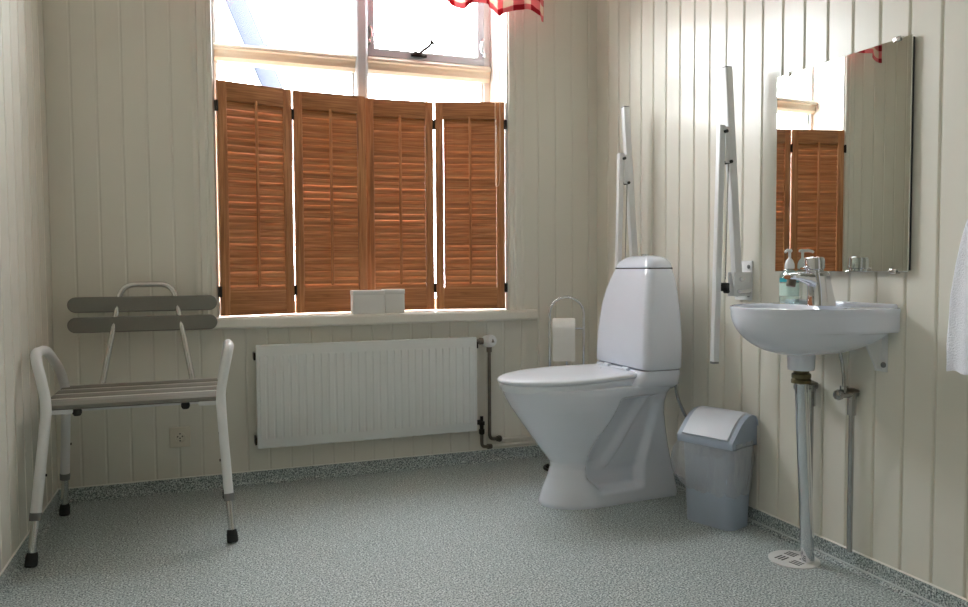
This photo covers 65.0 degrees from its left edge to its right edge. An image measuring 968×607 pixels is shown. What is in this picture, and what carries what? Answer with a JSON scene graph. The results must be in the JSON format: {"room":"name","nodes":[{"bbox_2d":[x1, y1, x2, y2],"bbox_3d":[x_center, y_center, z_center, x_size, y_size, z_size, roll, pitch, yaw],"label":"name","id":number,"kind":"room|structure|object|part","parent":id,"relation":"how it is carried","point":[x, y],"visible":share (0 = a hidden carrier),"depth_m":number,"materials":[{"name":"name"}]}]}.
{"room":"accessible bathroom","nodes":[
{"label":"accessible bathroom","id":0,"kind":"room"},
{"bbox_2d":[0,0,57,571],"bbox_3d":[-1.014,-0.509,0.849,0.120,2.850,4.630,-1,3,-20],"label":"wall","id":1,"kind":"structure","parent":0,"point":[26,321],"depth_m":2.58,"materials":[{"name":"beige paint"}]},
{"bbox_2d":[0,489,60,606],"bbox_3d":[-0.939,0.882,0.938,0.022,0.062,4.630,-1,3,-20],"label":"baseboard","id":2,"kind":"structure","parent":1,"relation":"attached to","point":[14,567],"depth_m":2.47,"materials":[{"name":"plastic"}]},
{"bbox_2d":[42,0,596,487],"bbox_3d":[-0.637,-0.639,3.607,2.717,2.850,0.300,-1,3,-20],"label":"wall","id":3,"kind":"structure","parent":0,"point":[118,72],"depth_m":3.21,"materials":[{"name":"beige paint"}]},
{"bbox_2d":[169,426,190,447],"bbox_3d":[-1.299,0.572,3.249,0.084,0.087,0.016,-1,3,-20],"label":"wall outlet","id":4,"kind":"object","parent":3,"relation":"attached to","point":[178,436],"visible":1,"depth_m":3.25,"materials":[{"name":"beige plastic"}]},
{"bbox_2d":[174,432,185,442],"bbox_3d":[-1.298,0.571,3.244,0.045,0.045,0.005,-1,3,-20],"label":"socket","id":5,"kind":"object","parent":4,"relation":"attached to","point":[179,437],"depth_m":3.24,"materials":[{"name":"beige plastic"}]},
{"bbox_2d":[58,444,546,503],"bbox_3d":[-0.573,0.761,3.520,2.477,0.062,0.022,-1,3,-20],"label":"baseboard","id":6,"kind":"structure","parent":3,"relation":"attached to","point":[90,493],"depth_m":3.43,"materials":[{"name":"plastic"}]},
{"bbox_2d":[189,0,537,329],"bbox_3d":[-0.562,-0.915,3.583,1.620,2.011,0.352,-1,3,-20],"label":"window","id":7,"kind":"structure","parent":3,"relation":"in","point":[365,61],"depth_m":3.63,"materials":[{"name":"beige paint"}]},
{"bbox_3d":[-1.194,-0.917,3.220,0.087,1.965,0.022,-1,3,-20],"label":"casing","id":8,"kind":"part","parent":7,"relation":"part of","materials":[{"name":"beige paint"}]},
{"bbox_2d":[214,80,294,315],"bbox_3d":[-1.004,-0.453,3.341,0.343,1.006,0.039,-2,3,-36],"label":"shutter","id":9,"kind":"object","parent":7,"relation":"attached to","point":[254,122],"visible":1,"depth_m":3.34,"materials":[{"name":"brown wood"}]},
{"bbox_3d":[-1.006,-0.915,3.329,0.253,0.082,0.022,-2,3,-36],"label":"rail","id":10,"kind":"part","parent":9,"relation":"part of","materials":[{"name":"brown wood"}]},
{"bbox_3d":[-0.995,-0.474,3.337,0.012,0.816,0.023,-2,3,-36],"label":"tilt rod","id":11,"kind":"part","parent":9,"relation":"part of","materials":[{"name":"brown wood"}]},
{"bbox_3d":[-1.000,-0.003,3.371,0.253,0.105,0.022,-2,3,-36],"label":"rail","id":12,"kind":"part","parent":9,"relation":"part of","materials":[{"name":"brown wood"}]},
{"bbox_2d":[291,90,367,312],"bbox_3d":[-0.713,-0.463,3.515,0.347,1.006,0.039,-2,3,-25],"label":"shutter","id":13,"kind":"object","parent":7,"relation":"attached to","point":[329,130],"visible":0.94,"depth_m":3.51,"materials":[{"name":"brown wood"}]},
{"bbox_3d":[-0.713,-0.925,3.502,0.257,0.082,0.022,-2,3,-25],"label":"rail","id":14,"kind":"part","parent":13,"relation":"part of","materials":[{"name":"brown wood"}]},
{"bbox_3d":[-0.705,-0.484,3.509,0.012,0.816,0.023,-2,3,-25],"label":"tilt rod","id":15,"kind":"part","parent":13,"relation":"part of","materials":[{"name":"brown wood"}]},
{"bbox_3d":[-0.708,-0.013,3.544,0.257,0.105,0.022,-2,3,-25],"label":"rail","id":16,"kind":"part","parent":13,"relation":"part of","materials":[{"name":"brown wood"}]},
{"bbox_2d":[350,290,384,313],"bbox_3d":[-0.536,-0.007,3.498,0.149,0.108,0.068,-1,3,-20],"label":"box","id":17,"kind":"object","parent":7,"relation":"on","point":[362,301],"visible":1,"depth_m":3.47,"materials":[{"name":"white cardboard"}]},
{"bbox_3d":[-0.536,-0.050,3.496,0.149,0.022,0.068,-1,3,-20],"label":"lid","id":18,"kind":"part","parent":17,"relation":"part of","materials":[{"name":"white cardboard"}]},
{"bbox_3d":[-0.551,0.066,3.615,1.620,0.049,0.322,-1,3,-20],"label":"sill","id":19,"kind":"part","parent":7,"relation":"part of","materials":[{"name":"beige paint"}]},
{"bbox_2d":[381,289,404,312],"bbox_3d":[-0.425,-0.012,3.558,0.097,0.110,0.071,-1,3,-20],"label":"box","id":20,"kind":"object","parent":7,"relation":"on","point":[394,298],"visible":0.78,"depth_m":3.53,"materials":[{"name":"white cardboard"}]},
{"bbox_3d":[-0.426,-0.056,3.556,0.097,0.022,0.071,-1,3,-20],"label":"lid","id":21,"kind":"part","parent":20,"relation":"part of","materials":[{"name":"white cardboard"}]},
{"bbox_2d":[365,98,436,309],"bbox_3d":[-0.398,-0.471,3.665,0.342,1.006,0.039,-1,3,-16],"label":"shutter","id":22,"kind":"object","parent":7,"relation":"attached to","point":[399,133],"visible":0.95,"depth_m":3.66,"materials":[{"name":"brown wood"}]},
{"bbox_3d":[-0.408,-0.933,3.648,0.252,0.082,0.022,-1,3,-16],"label":"rail","id":23,"kind":"part","parent":22,"relation":"part of","materials":[{"name":"brown wood"}]},
{"bbox_3d":[-0.402,-0.492,3.655,0.012,0.816,0.023,-1,3,-16],"label":"tilt rod","id":24,"kind":"part","parent":22,"relation":"part of","materials":[{"name":"brown wood"}]},
{"bbox_3d":[-0.403,-0.022,3.690,0.252,0.105,0.022,-1,3,-16],"label":"rail","id":25,"kind":"part","parent":22,"relation":"part of","materials":[{"name":"brown wood"}]},
{"bbox_3d":[-0.301,-1.258,3.735,0.108,0.083,0.057,-1,3,-20],"label":"handle","id":26,"kind":"part","parent":7,"relation":"part of","materials":[{"name":"brown metal"}]},
{"bbox_3d":[-0.290,-1.501,3.785,0.600,0.588,0.050,-1,3,-20],"label":"sash","id":27,"kind":"part","parent":7,"relation":"part of","materials":[{"name":"grey paint"}]},
{"bbox_2d":[435,102,507,308],"bbox_3d":[-0.061,-0.476,3.714,0.350,1.006,0.039,0,3,-2],"label":"shutter","id":28,"kind":"object","parent":7,"relation":"attached to","point":[470,248],"visible":0.98,"depth_m":3.71,"materials":[{"name":"brown wood"}]},
{"bbox_3d":[-0.070,-0.938,3.699,0.260,0.082,0.022,0,3,-2],"label":"rail","id":29,"kind":"part","parent":28,"relation":"part of","materials":[{"name":"brown wood"}]},
{"bbox_3d":[-0.067,-0.496,3.705,0.012,0.816,0.023,0,3,-2],"label":"tilt rod","id":30,"kind":"part","parent":28,"relation":"part of","materials":[{"name":"brown wood"}]},
{"bbox_3d":[-0.065,-0.026,3.741,0.260,0.105,0.022,0,3,-2],"label":"rail","id":31,"kind":"part","parent":28,"relation":"part of","materials":[{"name":"brown wood"}]},
{"bbox_2d":[494,12,500,186],"bbox_3d":[0.064,-1.198,3.656,0.027,1.265,0.007,0,3,-3],"label":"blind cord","id":32,"kind":"object","parent":7,"relation":"hanging from","point":[494,12],"visible":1,"depth_m":3.66,"materials":[{"name":"white"}]},
{"bbox_3d":[0.156,-0.948,3.710,0.087,1.965,0.022,-1,3,-20],"label":"casing","id":33,"kind":"part","parent":7,"relation":"part of","materials":[{"name":"beige paint"}]},
{"bbox_2d":[253,334,501,448],"bbox_3d":[-0.453,0.442,3.511,1.167,0.566,0.094,-1,3,-20],"label":"radiator","id":34,"kind":"object","parent":3,"relation":"attached to","point":[320,392],"visible":1,"depth_m":3.44,"materials":[{"name":"white metal"}]},
{"bbox_2d":[265,337,459,344],"bbox_3d":[-0.518,0.178,3.471,1.002,0.017,0.032,-1,3,-20],"label":"grille","id":35,"kind":"object","parent":34,"relation":"attached to","point":[453,340],"depth_m":3.49,"materials":[{"name":"white metal"}]},
{"bbox_2d":[492,440,535,446],"bbox_3d":[0.312,0.692,3.833,0.594,0.018,0.014,-1,3,-20],"label":"pipe","id":36,"kind":"object","parent":3,"relation":"attached to","point":[533,441],"visible":0.34,"depth_m":3.77,"materials":[{"name":"beige metal"}]},
{"bbox_2d":[502,435,531,439],"bbox_3d":[0.332,0.663,3.841,0.549,0.015,0.014,-1,3,-20],"label":"pipe","id":37,"kind":"object","parent":3,"relation":"attached to","point":[524,436],"visible":0.34,"depth_m":3.77,"materials":[{"name":"beige metal"}]},
{"bbox_3d":[-0.515,-1.825,3.383,1.700,0.060,0.104,-1,3,-20],"label":"curtain rod","id":38,"kind":"object","parent":3,"relation":"attached to","visible":0},
{"bbox_2d":[446,0,543,21],"bbox_3d":[-0.501,-1.579,3.332,1.700,0.497,0.079,-1,3,-20],"label":"valance curtain","id":39,"kind":"object","parent":38,"relation":"hanging from","point":[500,7],"visible":1,"depth_m":3.58,"materials":[{"name":"red fabric"}]},
{"bbox_2d":[1,457,924,606],"bbox_3d":[0.184,0.933,1.445,2.717,0.100,5.050,-1,3,-20],"label":"floor","id":40,"kind":"structure","parent":0,"point":[479,534],"depth_m":2.55,"materials":[{"name":"plastic"}]},
{"bbox_2d":[24,281,237,567],"bbox_3d":[-1.276,0.377,2.824,0.657,0.908,0.664,-1,3,-20],"label":"chair","id":41,"kind":"object","parent":40,"relation":"on","point":[70,399],"visible":1,"depth_m":2.85,"materials":[{"name":"metal"}]},
{"bbox_3d":[-1.456,0.752,2.456,0.025,0.154,0.056,0,3,4],"label":"leg","id":42,"kind":"part","parent":41,"relation":"part of","materials":[{"name":"metal"}]},
{"bbox_3d":[-1.534,0.412,2.698,0.066,0.536,0.542,-1,3,-20],"label":"frame","id":43,"kind":"part","parent":41,"relation":"part of","materials":[{"name":"white metal"}]},
{"bbox_3d":[-1.629,0.730,2.952,0.036,0.151,0.025,1,3,29],"label":"leg","id":44,"kind":"part","parent":41,"relation":"part of","materials":[{"name":"metal"}]},
{"bbox_3d":[-1.391,0.372,2.599,0.030,0.022,0.030,-1,3,-20],"label":"seat knob","id":45,"kind":"part","parent":41,"relation":"part of","materials":[{"name":"black plastic"}]},
{"bbox_3d":[-1.067,0.365,2.716,0.030,0.022,0.030,-1,3,-20],"label":"seat knob","id":46,"kind":"part","parent":41,"relation":"part of","materials":[{"name":"black plastic"}]},
{"bbox_3d":[-0.987,0.399,2.897,0.066,0.536,0.542,-1,3,-20],"label":"frame","id":47,"kind":"part","parent":41,"relation":"part of","materials":[{"name":"white metal"}]},
{"bbox_3d":[-0.888,0.739,2.663,0.024,0.154,0.054,-2,3,-37],"label":"leg","id":48,"kind":"part","parent":41,"relation":"part of","materials":[{"name":"metal"}]},
{"bbox_2d":[543,296,584,470],"bbox_3d":[0.388,0.373,3.566,0.224,0.820,0.184,0,3,6],"label":"stand","id":49,"kind":"object","parent":40,"relation":"on","point":[546,466],"visible":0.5,"depth_m":3.55,"materials":[{"name":"silver metal"}]},
{"bbox_2d":[553,318,574,360],"bbox_3d":[0.375,0.167,3.557,0.104,0.198,0.095,0,3,6],"label":"toilet roll","id":50,"kind":"object","parent":49,"relation":"hanging from","point":[563,328],"visible":0.99,"depth_m":3.51,"materials":[{"name":"white paper"}]},
{"bbox_2d":[497,254,686,509],"bbox_3d":[0.442,0.301,3.106,0.815,1.006,0.446,-1,3,-20],"label":"toilet","id":51,"kind":"object","parent":40,"relation":"on","point":[600,427],"visible":1,"depth_m":3.02,"materials":[{"name":"white ceramic"}]},
{"bbox_3d":[0.310,0.288,3.062,0.529,0.038,0.412,-1,3,-20],"label":"lid","id":52,"kind":"part","parent":51,"relation":"part of","materials":[{"name":"white plastic"}]},
{"bbox_3d":[0.433,0.561,3.119,0.748,0.486,0.402,-1,3,-20],"label":"bowl","id":53,"kind":"part","parent":51,"relation":"part of","materials":[{"name":"white ceramic"}]},
{"bbox_3d":[0.663,-0.174,3.171,0.126,0.052,0.290,-1,3,-20],"label":"cistern lid","id":54,"kind":"part","parent":51,"relation":"part of","materials":[{"name":"white ceramic"}]},
{"bbox_2d":[677,406,757,530],"bbox_3d":[0.868,0.605,2.829,0.174,0.420,0.234,-3,3,-40],"label":"waste bin","id":55,"kind":"object","parent":40,"relation":"on","point":[718,442],"visible":1,"depth_m":2.77,"materials":[{"name":"grey plastic"}]},
{"bbox_3d":[0.867,0.458,2.823,0.173,0.114,0.234,-3,3,-40],"label":"lid","id":56,"kind":"part","parent":55,"relation":"part of","materials":[{"name":"grey plastic"}]},
{"bbox_2d":[768,550,820,568],"bbox_3d":[1.005,0.829,2.464,0.158,0.005,0.158,-1,3,-20],"label":"floor drain","id":57,"kind":"object","parent":40,"relation":"on","point":[785,558],"visible":0.89,"depth_m":2.45,"materials":[{"name":"white plastic"}]},
{"bbox_2d":[597,0,967,598],"bbox_3d":[1.427,-0.564,1.736,0.120,2.850,4.630,-1,3,-20],"label":"wall","id":58,"kind":"structure","parent":0,"point":[663,60],"depth_m":2.63,"materials":[{"name":"beige paint"}]},
{"bbox_2d":[615,106,637,268],"bbox_3d":[0.656,-0.348,3.457,0.161,1.074,0.114,-1,3,-20],"label":"grab bar","id":59,"kind":"object","parent":58,"relation":"attached to","point":[624,160],"visible":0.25,"depth_m":3.42,"materials":[{"name":"white metal"}]},
{"bbox_3d":[0.607,-0.245,3.429,0.045,0.858,0.024,-1,3,-20],"label":"support leg","id":60,"kind":"part","parent":59,"relation":"part of","materials":[{"name":"white metal"}]},
{"bbox_3d":[0.641,-0.328,3.432,0.014,0.420,0.005,-1,3,-20],"label":"lock rod","id":61,"kind":"part","parent":59,"relation":"part of","materials":[{"name":"metal"}]},
{"bbox_3d":[0.637,-0.602,3.406,0.020,0.130,0.003,-1,3,-20],"label":"link plate","id":62,"kind":"part","parent":59,"relation":"part of","materials":[{"name":"white metal"}]},
{"bbox_3d":[0.661,-0.487,3.436,0.084,0.790,0.027,-1,3,-20],"label":"arm","id":63,"kind":"part","parent":59,"relation":"part of"},
{"bbox_2d":[710,66,752,363],"bbox_3d":[0.899,-0.319,2.790,0.161,1.074,0.114,-1,3,-20],"label":"grab bar","id":64,"kind":"object","parent":58,"relation":"attached to","point":[739,284],"visible":1,"depth_m":2.76,"materials":[{"name":"white metal"}]},
{"bbox_3d":[0.850,-0.216,2.763,0.045,0.858,0.024,-1,3,-20],"label":"support leg","id":65,"kind":"part","parent":64,"relation":"part of","materials":[{"name":"white metal"}]},
{"bbox_3d":[0.883,-0.298,2.765,0.014,0.420,0.005,-1,3,-20],"label":"lock rod","id":66,"kind":"part","parent":64,"relation":"part of","materials":[{"name":"metal"}]},
{"bbox_3d":[0.880,-0.572,2.740,0.020,0.130,0.003,-1,3,-20],"label":"link plate","id":67,"kind":"part","parent":64,"relation":"part of","materials":[{"name":"white metal"}]},
{"bbox_3d":[0.904,-0.458,2.770,0.084,0.790,0.027,-1,3,-20],"label":"arm","id":68,"kind":"part","parent":64,"relation":"part of"},
{"bbox_3d":[0.969,-0.086,2.837,0.008,0.146,0.094,-1,3,-20],"label":"wall plate","id":69,"kind":"part","parent":64,"relation":"part of","materials":[{"name":"white metal"}]},
{"bbox_3d":[0.949,-0.045,2.772,0.049,0.016,0.013,-1,3,-9],"label":"release lever","id":70,"kind":"part","parent":64,"relation":"part of","materials":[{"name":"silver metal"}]},
{"bbox_2d":[730,299,900,371],"bbox_3d":[0.959,0.102,2.354,0.364,0.212,0.454,-1,3,-20],"label":"washbasin","id":71,"kind":"object","parent":58,"relation":"attached to","point":[795,329],"visible":0.99,"depth_m":2.22,"materials":[{"name":"white ceramic"}]},
{"bbox_2d":[779,249,798,295],"bbox_3d":[1.021,-0.092,2.541,0.057,0.180,0.065,0,3,2],"label":"soap bottle","id":72,"kind":"object","parent":71,"relation":"on","point":[784,290],"visible":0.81,"depth_m":2.53,"materials":[{"name":"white plastic"}]},
{"bbox_2d":[791,371,818,563],"bbox_3d":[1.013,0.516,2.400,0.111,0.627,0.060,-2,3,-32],"label":"drain pipe","id":73,"kind":"object","parent":71,"relation":"attached to","point":[801,379],"visible":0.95,"depth_m":2.39,"materials":[{"name":"silver metal"}]},
{"bbox_2d":[784,257,835,305],"bbox_3d":[1.010,-0.069,2.354,0.175,0.152,0.064,-1,3,-20],"label":"faucet","id":74,"kind":"object","parent":71,"relation":"on","point":[817,280],"visible":1,"depth_m":2.34,"materials":[{"name":"silver metal"}]},
{"bbox_3d":[0.984,-0.067,2.345,0.120,0.064,0.046,-1,3,-20],"label":"spout","id":75,"kind":"part","parent":74,"relation":"part of","materials":[{"name":"silver metal"}]},
{"bbox_2d":[674,472,967,606],"bbox_3d":[1.368,0.830,1.776,0.022,0.062,4.630,-1,3,-20],"label":"baseboard","id":76,"kind":"structure","parent":58,"relation":"attached to","point":[920,591],"depth_m":2.35,"materials":[{"name":"plastic"}]},
{"bbox_2d":[775,34,914,273],"bbox_3d":[1.110,-0.433,2.385,0.021,0.677,0.521,-1,3,-21],"label":"wall mirror","id":77,"kind":"object","parent":58,"relation":"attached to","point":[844,161],"visible":0.99,"depth_m":2.34,"materials":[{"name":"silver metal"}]},
{"bbox_2d":[833,353,859,551],"bbox_3d":[1.117,0.434,2.349,0.083,0.683,0.058,-1,3,-20],"label":"pipe","id":78,"kind":"object","parent":58,"relation":"attached to","point":[850,393],"visible":0.97,"depth_m":2.35,"materials":[{"name":"silver metal"}]},
{"bbox_3d":[1.087,0.280,2.331,0.020,0.034,0.034,-1,3,-20],"label":"tap knob","id":79,"kind":"part","parent":78,"relation":"part of","materials":[{"name":"silver metal"}]},
{"bbox_3d":[1.299,-0.412,1.824,0.064,0.036,0.036,-1,3,-20],"label":"towel hook","id":80,"kind":"object","parent":58,"relation":"attached to","visible":0},
{"bbox_2d":[946,219,967,374],"bbox_3d":[1.289,-0.100,1.834,0.086,0.575,0.359,-1,3,-20],"label":"towel","id":81,"kind":"object","parent":80,"relation":"hanging from","point":[957,333],"visible":1,"depth_m":1.96,"materials":[{"name":"white fabric"}]},
{"label":"outside","id":82,"kind":"structure","parent":0,"visible":0},
{"bbox_3d":[-4.856,0.899,16.352,30.000,0.150,26.050,-1,3,-20],"label":"ground","id":83,"kind":"structure","parent":82,"visible":0},
{"bbox_2d":[225,0,292,154],"bbox_3d":[-2.021,-1.896,7.702,2.701,6.273,0.249,-1,3,-20],"label":"leaning pole","id":84,"kind":"object","parent":83,"relation":"on","point":[244,21],"visible":0.11,"depth_m":7.48,"materials":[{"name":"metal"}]}
]}

